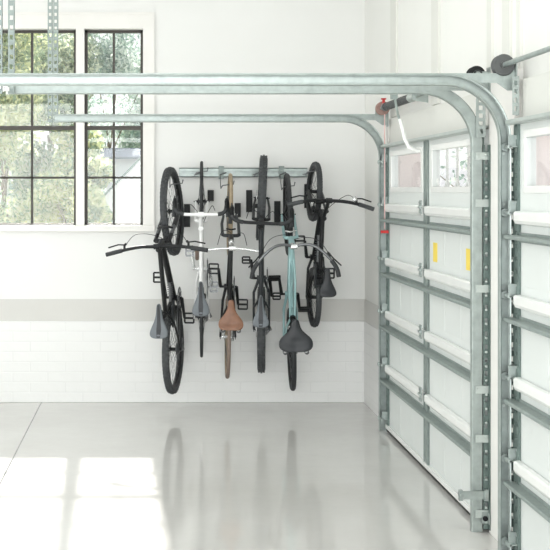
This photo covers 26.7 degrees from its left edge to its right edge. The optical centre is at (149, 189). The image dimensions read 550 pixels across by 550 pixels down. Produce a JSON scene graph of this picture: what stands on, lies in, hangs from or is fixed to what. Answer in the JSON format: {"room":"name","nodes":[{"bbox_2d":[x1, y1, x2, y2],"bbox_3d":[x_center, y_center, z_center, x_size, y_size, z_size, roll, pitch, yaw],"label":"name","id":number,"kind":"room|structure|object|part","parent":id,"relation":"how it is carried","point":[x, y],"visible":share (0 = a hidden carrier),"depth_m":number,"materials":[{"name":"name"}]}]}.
{"room":"garage","nodes":[
{"label":"garage","id":0,"kind":"room"},
{"bbox_2d":[0,0,364,298],"bbox_3d":[-0.717,-0.497,9.938,5.166,2.866,0.200,0,0,0],"label":"wall","id":1,"kind":"structure","parent":0,"point":[191,36],"depth_m":9.84,"materials":[{"name":"white paint"}]},
{"bbox_2d":[0,30,75,224],"bbox_3d":[-1.026,-0.541,9.928,0.781,1.683,0.060,0,0,0],"label":"window","id":2,"kind":"structure","parent":1,"relation":"in","point":[31,127],"depth_m":9.91,"materials":[{"name":"brown metal"}]},
{"bbox_2d":[0,12,153,224],"bbox_3d":[-0.796,-0.612,9.850,1.669,1.824,0.076,0,0,0],"label":"trim","id":3,"kind":"structure","parent":1,"relation":"attached to","point":[79,21],"depth_m":9.82,"materials":[{"name":"white paint"}]},
{"bbox_2d":[0,225,154,231],"bbox_3d":[-0.793,0.328,9.873,1.675,0.055,0.170,0,0,0],"label":"trim","id":4,"kind":"structure","parent":1,"relation":"attached to","point":[3,228],"depth_m":9.79,"materials":[{"name":"white paint"}]},
{"bbox_2d":[85,30,142,224],"bbox_3d":[-0.311,-0.541,9.928,0.502,1.683,0.060,0,0,0],"label":"window","id":5,"kind":"structure","parent":1,"relation":"in","point":[87,127],"depth_m":9.91,"materials":[{"name":"brown metal"}]},
{"bbox_2d":[0,299,363,320],"bbox_3d":[-0.727,1.030,9.935,5.146,0.189,0.206,0,0,0],"label":"trim","id":6,"kind":"structure","parent":1,"relation":"attached to","point":[10,309],"depth_m":9.83,"materials":[{"name":"grey paint"}]},
{"bbox_2d":[0,321,363,401],"bbox_3d":[-0.727,1.472,9.927,5.146,0.695,0.222,0,0,0],"label":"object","id":7,"kind":"structure","parent":1,"relation":"attached to","point":[41,361],"depth_m":9.81,"materials":[{"name":"white paint"}]},
{"bbox_2d":[169,166,315,226],"bbox_3d":[0.791,0.056,9.717,1.259,0.522,0.239,0,0,0],"label":"bike rack","id":8,"kind":"object","parent":1,"relation":"attached to","point":[221,172],"visible":0.88,"depth_m":9.81,"materials":[{"name":"metal"}]},
{"bbox_2d":[105,167,207,393],"bbox_3d":[0.163,0.743,9.284,0.836,1.873,1.064,0,0,12],"label":"bicycle","id":9,"kind":"object","parent":8,"relation":"hanging from","point":[165,318],"visible":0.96,"depth_m":9.20,"materials":[{"name":"black paint"}]},
{"bbox_3d":[-0.251,0.437,8.866,0.152,0.060,0.031,0,0,12],"label":"brake lever","id":10,"kind":"part","parent":9,"relation":"part of","materials":[{"name":"black plastic"}]},
{"bbox_3d":[0.059,0.449,8.847,0.050,0.071,0.108,0,0,12],"label":"stem","id":11,"kind":"part","parent":9,"relation":"part of","materials":[{"name":"black plastic"}]},
{"bbox_3d":[0.065,1.015,8.850,0.037,0.254,0.025,0,0,12],"label":"saddle panel","id":12,"kind":"part","parent":9,"relation":"part of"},
{"bbox_3d":[0.136,0.854,9.189,0.142,0.947,0.623,0,0,12],"label":"frame","id":13,"kind":"part","parent":9,"relation":"part of","materials":[{"name":"black paint"}]},
{"bbox_3d":[0.242,1.120,9.460,0.009,0.463,0.174,0,0,12],"label":"chain","id":14,"kind":"part","parent":9,"relation":"part of","materials":[{"name":"metal"}]},
{"bbox_3d":[0.346,0.410,8.729,0.154,0.059,0.032,0,0,12],"label":"brake lever","id":15,"kind":"part","parent":9,"relation":"part of","materials":[{"name":"black plastic"}]},
{"bbox_2d":[184,204,189,226],"bbox_3d":[0.317,0.218,9.806,0.052,0.197,0.061,0,0,0],"label":"tray","id":16,"kind":"object","parent":8,"relation":"on","point":[186,218],"depth_m":9.79,"materials":[{"name":"black plastic"}]},
{"bbox_2d":[172,161,229,357],"bbox_3d":[0.425,0.570,9.305,0.478,1.620,0.986,0,0,3],"label":"bicycle","id":17,"kind":"object","parent":8,"relation":"hanging from","point":[201,307],"visible":0.98,"depth_m":9.11,"materials":[{"name":"white paint"}]},
{"bbox_3d":[0.195,0.093,8.897,0.034,0.097,0.128,0,0,3],"label":"brake lever","id":18,"kind":"part","parent":17,"relation":"part of","materials":[{"name":"black plastic"}]},
{"bbox_3d":[0.391,0.840,8.831,0.037,0.254,0.025,0,0,3],"label":"saddle panel","id":19,"kind":"part","parent":17,"relation":"part of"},
{"bbox_3d":[0.396,0.244,8.916,0.048,0.150,0.146,0,0,3],"label":"stem","id":20,"kind":"part","parent":17,"relation":"part of","materials":[{"name":"white paint"}]},
{"bbox_3d":[0.415,0.647,9.263,0.142,0.831,0.570,0,0,3],"label":"frame","id":21,"kind":"part","parent":17,"relation":"part of","materials":[{"name":"white paint"}]},
{"bbox_3d":[0.475,0.871,9.511,0.012,0.433,0.194,0,0,3],"label":"chain","id":22,"kind":"part","parent":17,"relation":"part of","materials":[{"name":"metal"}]},
{"bbox_3d":[0.594,0.093,8.875,0.034,0.097,0.128,0,0,3],"label":"brake lever","id":23,"kind":"part","parent":17,"relation":"part of","materials":[{"name":"black plastic"}]},
{"bbox_2d":[208,190,213,200],"bbox_3d":[0.518,0.047,9.806,0.052,0.094,0.061,0,0,0],"label":"tray","id":24,"kind":"object","parent":8,"relation":"on","point":[210,192],"depth_m":9.79,"materials":[{"name":"black plastic"}]},
{"bbox_2d":[208,173,257,378],"bbox_3d":[0.644,0.707,9.283,0.403,1.694,1.021,1,0,2],"label":"bicycle","id":25,"kind":"object","parent":8,"relation":"hanging from","point":[229,321],"visible":0.9,"depth_m":9.13,"materials":[{"name":"black paint"}]},
{"bbox_3d":[0.641,0.789,9.252,0.142,0.881,0.570,1,0,2],"label":"frame","id":26,"kind":"part","parent":25,"relation":"part of","materials":[{"name":"black paint"}]},
{"bbox_3d":[0.634,0.427,8.875,0.048,0.083,0.206,1,0,2],"label":"stem","id":27,"kind":"part","parent":25,"relation":"part of","materials":[{"name":"metal"}]},
{"bbox_2d":[235,203,240,216],"bbox_3d":[0.749,0.171,9.806,0.052,0.120,0.061,0,0,0],"label":"tray","id":28,"kind":"object","parent":8,"relation":"on","point":[237,205],"depth_m":9.79,"materials":[{"name":"black plastic"}]},
{"bbox_3d":[0.798,-0.150,9.823,1.099,0.080,0.027,0,0,0],"label":"rail","id":29,"kind":"part","parent":8,"relation":"part of","materials":[{"name":"metal"}]},
{"bbox_2d":[246,190,251,211],"bbox_3d":[0.847,0.094,9.806,0.052,0.188,0.061,0,0,0],"label":"tray","id":30,"kind":"object","parent":8,"relation":"on","point":[248,192],"depth_m":9.79,"materials":[{"name":"black plastic"}]},
{"bbox_2d":[228,155,293,372],"bbox_3d":[0.897,0.608,9.293,0.533,1.799,1.026,0,0,6],"label":"bicycle","id":31,"kind":"object","parent":8,"relation":"hanging from","point":[261,321],"visible":1,"depth_m":9.11,"materials":[{"name":"grey paint"}]},
{"bbox_3d":[0.635,0.146,8.869,0.036,0.097,0.128,0,0,6],"label":"brake lever","id":32,"kind":"part","parent":31,"relation":"part of","materials":[{"name":"black plastic"}]},
{"bbox_3d":[0.852,0.935,8.815,0.037,0.235,0.025,0,0,6],"label":"saddle panel","id":33,"kind":"part","parent":31,"relation":"part of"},
{"bbox_3d":[0.863,0.273,8.887,0.050,0.080,0.161,0,0,6],"label":"stem","id":34,"kind":"part","parent":31,"relation":"part of","materials":[{"name":"black plastic"}]},
{"bbox_3d":[0.896,0.693,9.231,0.149,0.950,0.557,0,0,6],"label":"frame","id":35,"kind":"part","parent":31,"relation":"part of","materials":[{"name":"grey paint"}]},
{"bbox_3d":[0.968,0.961,9.480,0.012,0.463,0.174,0,0,6],"label":"chain","id":36,"kind":"part","parent":31,"relation":"part of","materials":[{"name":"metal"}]},
{"bbox_3d":[1.093,0.169,8.829,0.036,0.096,0.128,0,0,6],"label":"brake lever","id":37,"kind":"part","parent":31,"relation":"part of","materials":[{"name":"black plastic"}]},
{"bbox_2d":[274,201,279,221],"bbox_3d":[1.087,0.193,9.806,0.052,0.197,0.061,0,0,0],"label":"tray","id":38,"kind":"object","parent":8,"relation":"on","point":[276,203],"depth_m":9.79,"materials":[{"name":"black plastic"}]},
{"bbox_2d":[248,173,341,390],"bbox_3d":[1.133,0.757,9.238,0.759,1.812,1.113,-2,0,4],"label":"bicycle","id":39,"kind":"object","parent":8,"relation":"hanging from","point":[294,340],"visible":0.96,"depth_m":9.12,"materials":[{"name":"teal paint"}]},
{"bbox_3d":[0.802,0.537,8.727,0.114,0.119,0.032,0,0,8],"label":"brake lever","id":40,"kind":"part","parent":39,"relation":"part of","materials":[{"name":"black plastic"}]},
{"bbox_3d":[1.142,0.847,9.258,0.142,0.965,0.561,-2,0,3],"label":"frame","id":41,"kind":"part","parent":39,"relation":"part of","materials":[{"name":"teal paint"}]},
{"bbox_3d":[1.106,0.437,8.854,0.048,0.054,0.278,-2,0,3],"label":"stem","id":42,"kind":"part","parent":39,"relation":"part of","materials":[{"name":"metal"}]},
{"bbox_3d":[1.397,0.521,8.690,0.119,0.114,0.032,0,0,-1],"label":"brake lever","id":43,"kind":"part","parent":39,"relation":"part of","materials":[{"name":"black plastic"}]},
{"bbox_2d":[304,184,306,207],"bbox_3d":[1.344,0.051,9.806,0.052,0.205,0.061,0,0,0],"label":"tray","id":44,"kind":"object","parent":8,"relation":"on","point":[305,185],"depth_m":9.79,"materials":[{"name":"black plastic"}]},
{"bbox_2d":[287,162,374,326],"bbox_3d":[1.383,0.453,9.338,0.692,1.380,0.925,0,0,-2],"label":"bicycle","id":45,"kind":"object","parent":8,"relation":"hanging from","point":[324,287],"visible":0.99,"depth_m":9.32,"materials":[{"name":"black paint"}]},
{"bbox_3d":[1.155,0.061,8.895,0.142,0.059,0.032,0,0,-3],"label":"brake lever","id":46,"kind":"part","parent":45,"relation":"part of","materials":[{"name":"black plastic"}]},
{"bbox_3d":[1.374,0.533,9.354,0.142,0.756,0.418,0,0,-2],"label":"frame","id":47,"kind":"part","parent":45,"relation":"part of","materials":[{"name":"black paint"}]},
{"bbox_3d":[1.394,0.154,9.056,0.050,0.186,0.208,0,0,-5],"label":"stem","id":48,"kind":"part","parent":45,"relation":"part of","materials":[{"name":"black plastic"}]},
{"bbox_2d":[0,402,497,549],"bbox_3d":[-0.702,1.895,3.629,5.596,0.150,12.458,0,0,0],"label":"floor","id":49,"kind":"structure","parent":0,"point":[74,475],"depth_m":7.13,"materials":[{"name":"concrete"}]},
{"bbox_2d":[365,0,549,305],"bbox_3d":[1.861,-0.055,3.619,0.030,3.750,12.438,0,0,0],"label":"wall","id":50,"kind":"structure","parent":0,"point":[463,22],"depth_m":7.79,"materials":[{"name":"white paint"}]},
{"bbox_2d":[48,0,386,430],"bbox_3d":[0.513,-0.056,8.672,2.576,3.748,0.079,0,0,0],"label":"door track","id":51,"kind":"object","parent":50,"relation":"attached to","point":[359,120],"visible":0.7,"depth_m":8.67,"materials":[{"name":"metal"}]},
{"bbox_2d":[0,0,490,531],"bbox_3d":[0.506,-0.056,6.093,2.648,3.748,0.090,0,0,0],"label":"door track","id":52,"kind":"object","parent":50,"relation":"attached to","point":[479,494],"visible":0.95,"depth_m":6.08,"materials":[{"name":"metal"}]},
{"bbox_2d":[0,73,513,549],"bbox_3d":[0.474,0.621,5.639,2.649,2.394,0.073,0,0,0],"label":"door track","id":53,"kind":"object","parent":50,"relation":"attached to","point":[468,82],"visible":0.88,"depth_m":5.64,"materials":[{"name":"metal"}]},
{"bbox_2d":[364,321,378,415],"bbox_3d":[1.840,1.472,9.278,0.012,0.695,1.076,0,0,0],"label":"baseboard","id":54,"kind":"structure","parent":50,"relation":"attached to","point":[371,334],"depth_m":9.49,"materials":[{"name":"white paint"}]},
{"bbox_2d":[364,299,378,329],"bbox_3d":[1.843,1.030,9.286,0.006,0.189,1.092,0,0,0],"label":"trim","id":55,"kind":"structure","parent":50,"relation":"attached to","point":[371,316],"depth_m":9.52,"materials":[{"name":"grey paint"}]},
{"bbox_2d":[386,119,389,143],"bbox_3d":[1.823,0.640,8.703,0.046,2.360,0.055,0,0,0],"label":"trim","id":56,"kind":"structure","parent":50,"relation":"attached to","point":[388,127],"depth_m":8.67,"materials":[{"name":"white paint"}]},
{"bbox_2d":[377,125,488,529],"bbox_3d":[1.774,0.737,7.380,0.113,2.166,2.562,0,0,0],"label":"door","id":57,"kind":"structure","parent":50,"relation":"in","point":[426,362],"depth_m":7.27,"materials":[{"name":"white metal"}]},
{"bbox_3d":[1.769,0.134,7.995,0.032,0.067,1.130,0,0,0],"label":"rail","id":58,"kind":"part","parent":57,"relation":"part of","materials":[{"name":"white metal"}]},
{"bbox_3d":[1.769,0.538,7.995,0.032,0.067,1.130,0,0,0],"label":"rail","id":59,"kind":"part","parent":57,"relation":"part of","materials":[{"name":"white metal"}]},
{"bbox_3d":[1.769,0.936,7.995,0.032,0.067,1.130,0,0,0],"label":"rail","id":60,"kind":"part","parent":57,"relation":"part of","materials":[{"name":"white metal"}]},
{"bbox_3d":[1.769,1.338,7.995,0.032,0.067,1.130,0,0,0],"label":"rail","id":61,"kind":"part","parent":57,"relation":"part of","materials":[{"name":"white metal"}]},
{"bbox_3d":[1.780,1.775,7.380,0.014,0.030,2.500,0,0,0],"label":"rail","id":62,"kind":"part","parent":57,"relation":"part of","materials":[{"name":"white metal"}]},
{"bbox_3d":[1.775,-0.331,7.380,0.080,0.031,2.500,0,0,0],"label":"rail","id":63,"kind":"part","parent":57,"relation":"part of","materials":[{"name":"metal"}]},
{"bbox_3d":[1.769,0.134,6.765,0.032,0.067,1.130,0,0,0],"label":"rail","id":64,"kind":"part","parent":57,"relation":"part of","materials":[{"name":"white metal"}]},
{"bbox_3d":[1.769,0.538,6.765,0.032,0.067,1.130,0,0,0],"label":"rail","id":65,"kind":"part","parent":57,"relation":"part of","materials":[{"name":"white metal"}]},
{"bbox_3d":[1.769,0.936,6.765,0.032,0.067,1.130,0,0,0],"label":"rail","id":66,"kind":"part","parent":57,"relation":"part of","materials":[{"name":"white metal"}]},
{"bbox_3d":[1.769,1.338,6.765,0.032,0.067,1.130,0,0,0],"label":"rail","id":67,"kind":"part","parent":57,"relation":"part of","materials":[{"name":"white metal"}]},
{"bbox_2d":[436,146,469,186],"bbox_3d":[1.815,-0.121,6.765,0.018,0.258,0.945,0,0,0],"label":"window","id":68,"kind":"structure","parent":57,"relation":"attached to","point":[438,148],"depth_m":6.92,"materials":[{"name":"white glass"}]},
{"bbox_2d":[375,66,490,137],"bbox_3d":[1.754,-0.484,7.380,0.123,0.408,2.650,0,0,0],"label":"shaft","id":69,"kind":"object","parent":50,"relation":"attached to","point":[383,107],"visible":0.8,"depth_m":7.48,"materials":[{"name":"metal"}]},
{"bbox_3d":[1.752,-0.565,8.675,0.095,0.170,0.060,0,0,0],"label":"bearing plate","id":70,"kind":"part","parent":69,"relation":"part of","materials":[{"name":"metal"}]},
{"bbox_2d":[381,114,388,232],"bbox_3d":[1.752,-0.120,8.555,0.060,0.889,0.025,0,0,0],"label":"cord","id":71,"kind":"object","parent":69,"relation":"hanging from","point":[382,231],"visible":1,"depth_m":8.55,"materials":[{"name":"white"}]},
{"bbox_3d":[1.763,-0.610,7.480,0.106,0.080,0.004,0,0,0],"label":"bearing plate","id":72,"kind":"part","parent":69,"relation":"part of","materials":[{"name":"metal"}]},
{"bbox_3d":[1.752,-0.565,6.085,0.095,0.170,0.060,0,0,0],"label":"bearing plate","id":73,"kind":"part","parent":69,"relation":"part of","materials":[{"name":"metal"}]},
{"bbox_2d":[390,0,522,117],"bbox_3d":[1.838,-1.240,6.020,0.016,1.380,5.420,0,0,0],"label":"trim","id":74,"kind":"structure","parent":50,"relation":"attached to","point":[435,4],"depth_m":7.28,"materials":[{"name":"beige paint"}]},
{"bbox_2d":[390,71,549,142],"bbox_3d":[1.831,-0.420,5.845,0.030,0.240,5.750,0,0,0],"label":"trim","id":75,"kind":"structure","parent":50,"relation":"attached to","point":[440,118],"depth_m":6.90,"materials":[{"name":"beige paint"}]},
{"bbox_2d":[400,135,549,186],"bbox_3d":[2.011,-0.055,3.719,0.270,3.750,12.638,0,0,0],"label":"trim","id":76,"kind":"structure","parent":50,"relation":"attached to","point":[410,165],"depth_m":5.57,"materials":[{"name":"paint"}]},
{"bbox_2d":[489,69,523,540],"bbox_3d":[1.823,0.610,5.872,0.046,2.420,0.425,0,0,0],"label":"trim","id":77,"kind":"structure","parent":50,"relation":"attached to","point":[502,95],"depth_m":5.97,"materials":[{"name":"white paint"}]},
{"bbox_2d":[491,46,549,115],"bbox_3d":[1.743,-0.517,4.322,0.114,0.304,2.715,0,0,0],"label":"shaft","id":78,"kind":"object","parent":50,"relation":"attached to","point":[504,65],"visible":1,"depth_m":5.63,"materials":[{"name":"metal"}]},
{"bbox_3d":[1.752,-0.565,5.645,0.095,0.170,0.060,0,0,0],"label":"bearing plate","id":79,"kind":"part","parent":78,"relation":"part of","materials":[{"name":"metal"}]},
{"bbox_2d":[502,112,549,549],"bbox_3d":[1.774,0.737,4.320,0.113,2.166,2.622,0,0,0],"label":"door","id":80,"kind":"structure","parent":50,"relation":"in","point":[530,207],"depth_m":5.39,"materials":[{"name":"white metal"}]},
{"bbox_3d":[1.775,-0.331,4.320,0.080,0.031,2.560,0,0,0],"label":"rail","id":81,"kind":"part","parent":80,"relation":"part of","materials":[{"name":"metal"}]},
{"bbox_3d":[1.769,0.134,4.950,0.032,0.067,1.160,0,0,0],"label":"rail","id":82,"kind":"part","parent":80,"relation":"part of","materials":[{"name":"white metal"}]},
{"bbox_3d":[1.769,0.538,4.950,0.032,0.067,1.160,0,0,0],"label":"rail","id":83,"kind":"part","parent":80,"relation":"part of","materials":[{"name":"white metal"}]},
{"bbox_3d":[1.769,0.936,4.950,0.032,0.067,1.160,0,0,0],"label":"rail","id":84,"kind":"part","parent":80,"relation":"part of","materials":[{"name":"white metal"}]},
{"bbox_3d":[1.769,1.338,4.950,0.032,0.067,1.160,0,0,0],"label":"rail","id":85,"kind":"part","parent":80,"relation":"part of","materials":[{"name":"white metal"}]},
{"bbox_3d":[-0.702,-2.005,3.744,5.596,0.150,12.688,0,0,0],"label":"ceiling","id":86,"kind":"structure","parent":0,"visible":0},
{"bbox_2d":[0,86,419,152],"bbox_3d":[-0.475,-1.084,7.380,4.550,1.692,0.300,0,0,0],"label":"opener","id":87,"kind":"object","parent":86,"relation":"hanging from","point":[392,96],"visible":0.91,"depth_m":7.36,"materials":[{"name":"white plastic"}]},
{"bbox_3d":[1.586,-0.523,7.380,0.070,0.226,0.040,0,0,0],"label":"arm","id":88,"kind":"part","parent":87,"relation":"part of","materials":[{"name":"metal"}]},
{"bbox_3d":[1.663,-0.349,7.358,0.142,0.222,0.024,0,0,0],"label":"curved arm","id":89,"kind":"part","parent":87,"relation":"part of","materials":[{"name":"white metal"}]},
{"label":"outside","id":90,"kind":"structure","parent":0,"visible":0},
{"bbox_3d":[0.000,2.120,27.529,60.000,0.200,34.942,0,0,0],"label":"ground","id":91,"kind":"structure","parent":90,"visible":0},
{"bbox_2d":[0,148,18,208],"bbox_3d":[-3.405,-0.849,17.603,2.695,5.744,2.417,0,0,0],"label":"tree","id":92,"kind":"object","parent":91,"relation":"on","point":[8,194],"visible":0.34,"depth_m":17.91,"materials":[{"name":"green plant"}]},
{"bbox_2d":[0,122,29,207],"bbox_3d":[-3.649,-1.305,23.012,3.443,6.654,3.231,0,0,0],"label":"tree","id":93,"kind":"object","parent":91,"relation":"on","point":[25,122],"visible":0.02,"depth_m":23.59,"materials":[{"name":"green plant"}]},
{"bbox_2d":[0,33,69,222],"bbox_3d":[-2.252,-0.433,16.551,2.406,4.913,2.038,0,0,13],"label":"tree","id":94,"kind":"object","parent":91,"relation":"on","point":[15,109],"visible":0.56,"depth_m":16.32,"materials":[{"name":"green plant"}]},
{"bbox_2d":[0,33,108,222],"bbox_3d":[-1.884,-1.389,20.191,2.429,6.823,2.270,0,0,0],"label":"tree","id":95,"kind":"object","parent":91,"relation":"on","point":[42,162],"visible":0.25,"depth_m":19.70,"materials":[{"name":"green plant"}]},
{"bbox_2d":[33,100,116,222],"bbox_3d":[-1.070,0.375,15.968,1.215,3.298,1.171,0,0,0],"label":"tree","id":96,"kind":"object","parent":91,"relation":"on","point":[60,192],"visible":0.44,"depth_m":15.79,"materials":[{"name":"green plant"}]},
{"bbox_2d":[48,33,140,192],"bbox_3d":[-0.755,-1.184,21.710,2.790,6.413,2.313,0,0,0],"label":"tree","id":97,"kind":"object","parent":91,"relation":"on","point":[124,61],"visible":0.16,"depth_m":21.24,"materials":[{"name":"green plant"}]},
{"bbox_2d":[100,148,140,190],"bbox_3d":[0.218,0.653,19.850,2.095,2.733,1.900,0,0,0],"label":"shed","id":98,"kind":"object","parent":91,"relation":"on","point":[125,158],"visible":0.02,"depth_m":19.00,"materials":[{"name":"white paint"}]},
{"bbox_2d":[104,156,140,222],"bbox_3d":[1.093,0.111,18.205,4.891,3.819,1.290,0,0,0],"label":"house","id":99,"kind":"structure","parent":91,"relation":"on","point":[127,191],"depth_m":17.60,"materials":[{"name":"white paint"}]},
{"bbox_2d":[440,147,466,186],"bbox_3d":[5.093,-0.684,17.026,2.829,5.414,2.721,0,0,0],"label":"tree","id":100,"kind":"object","parent":91,"relation":"on","point":[453,156],"visible":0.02,"depth_m":16.57,"materials":[{"name":"green plant"}]}
]}

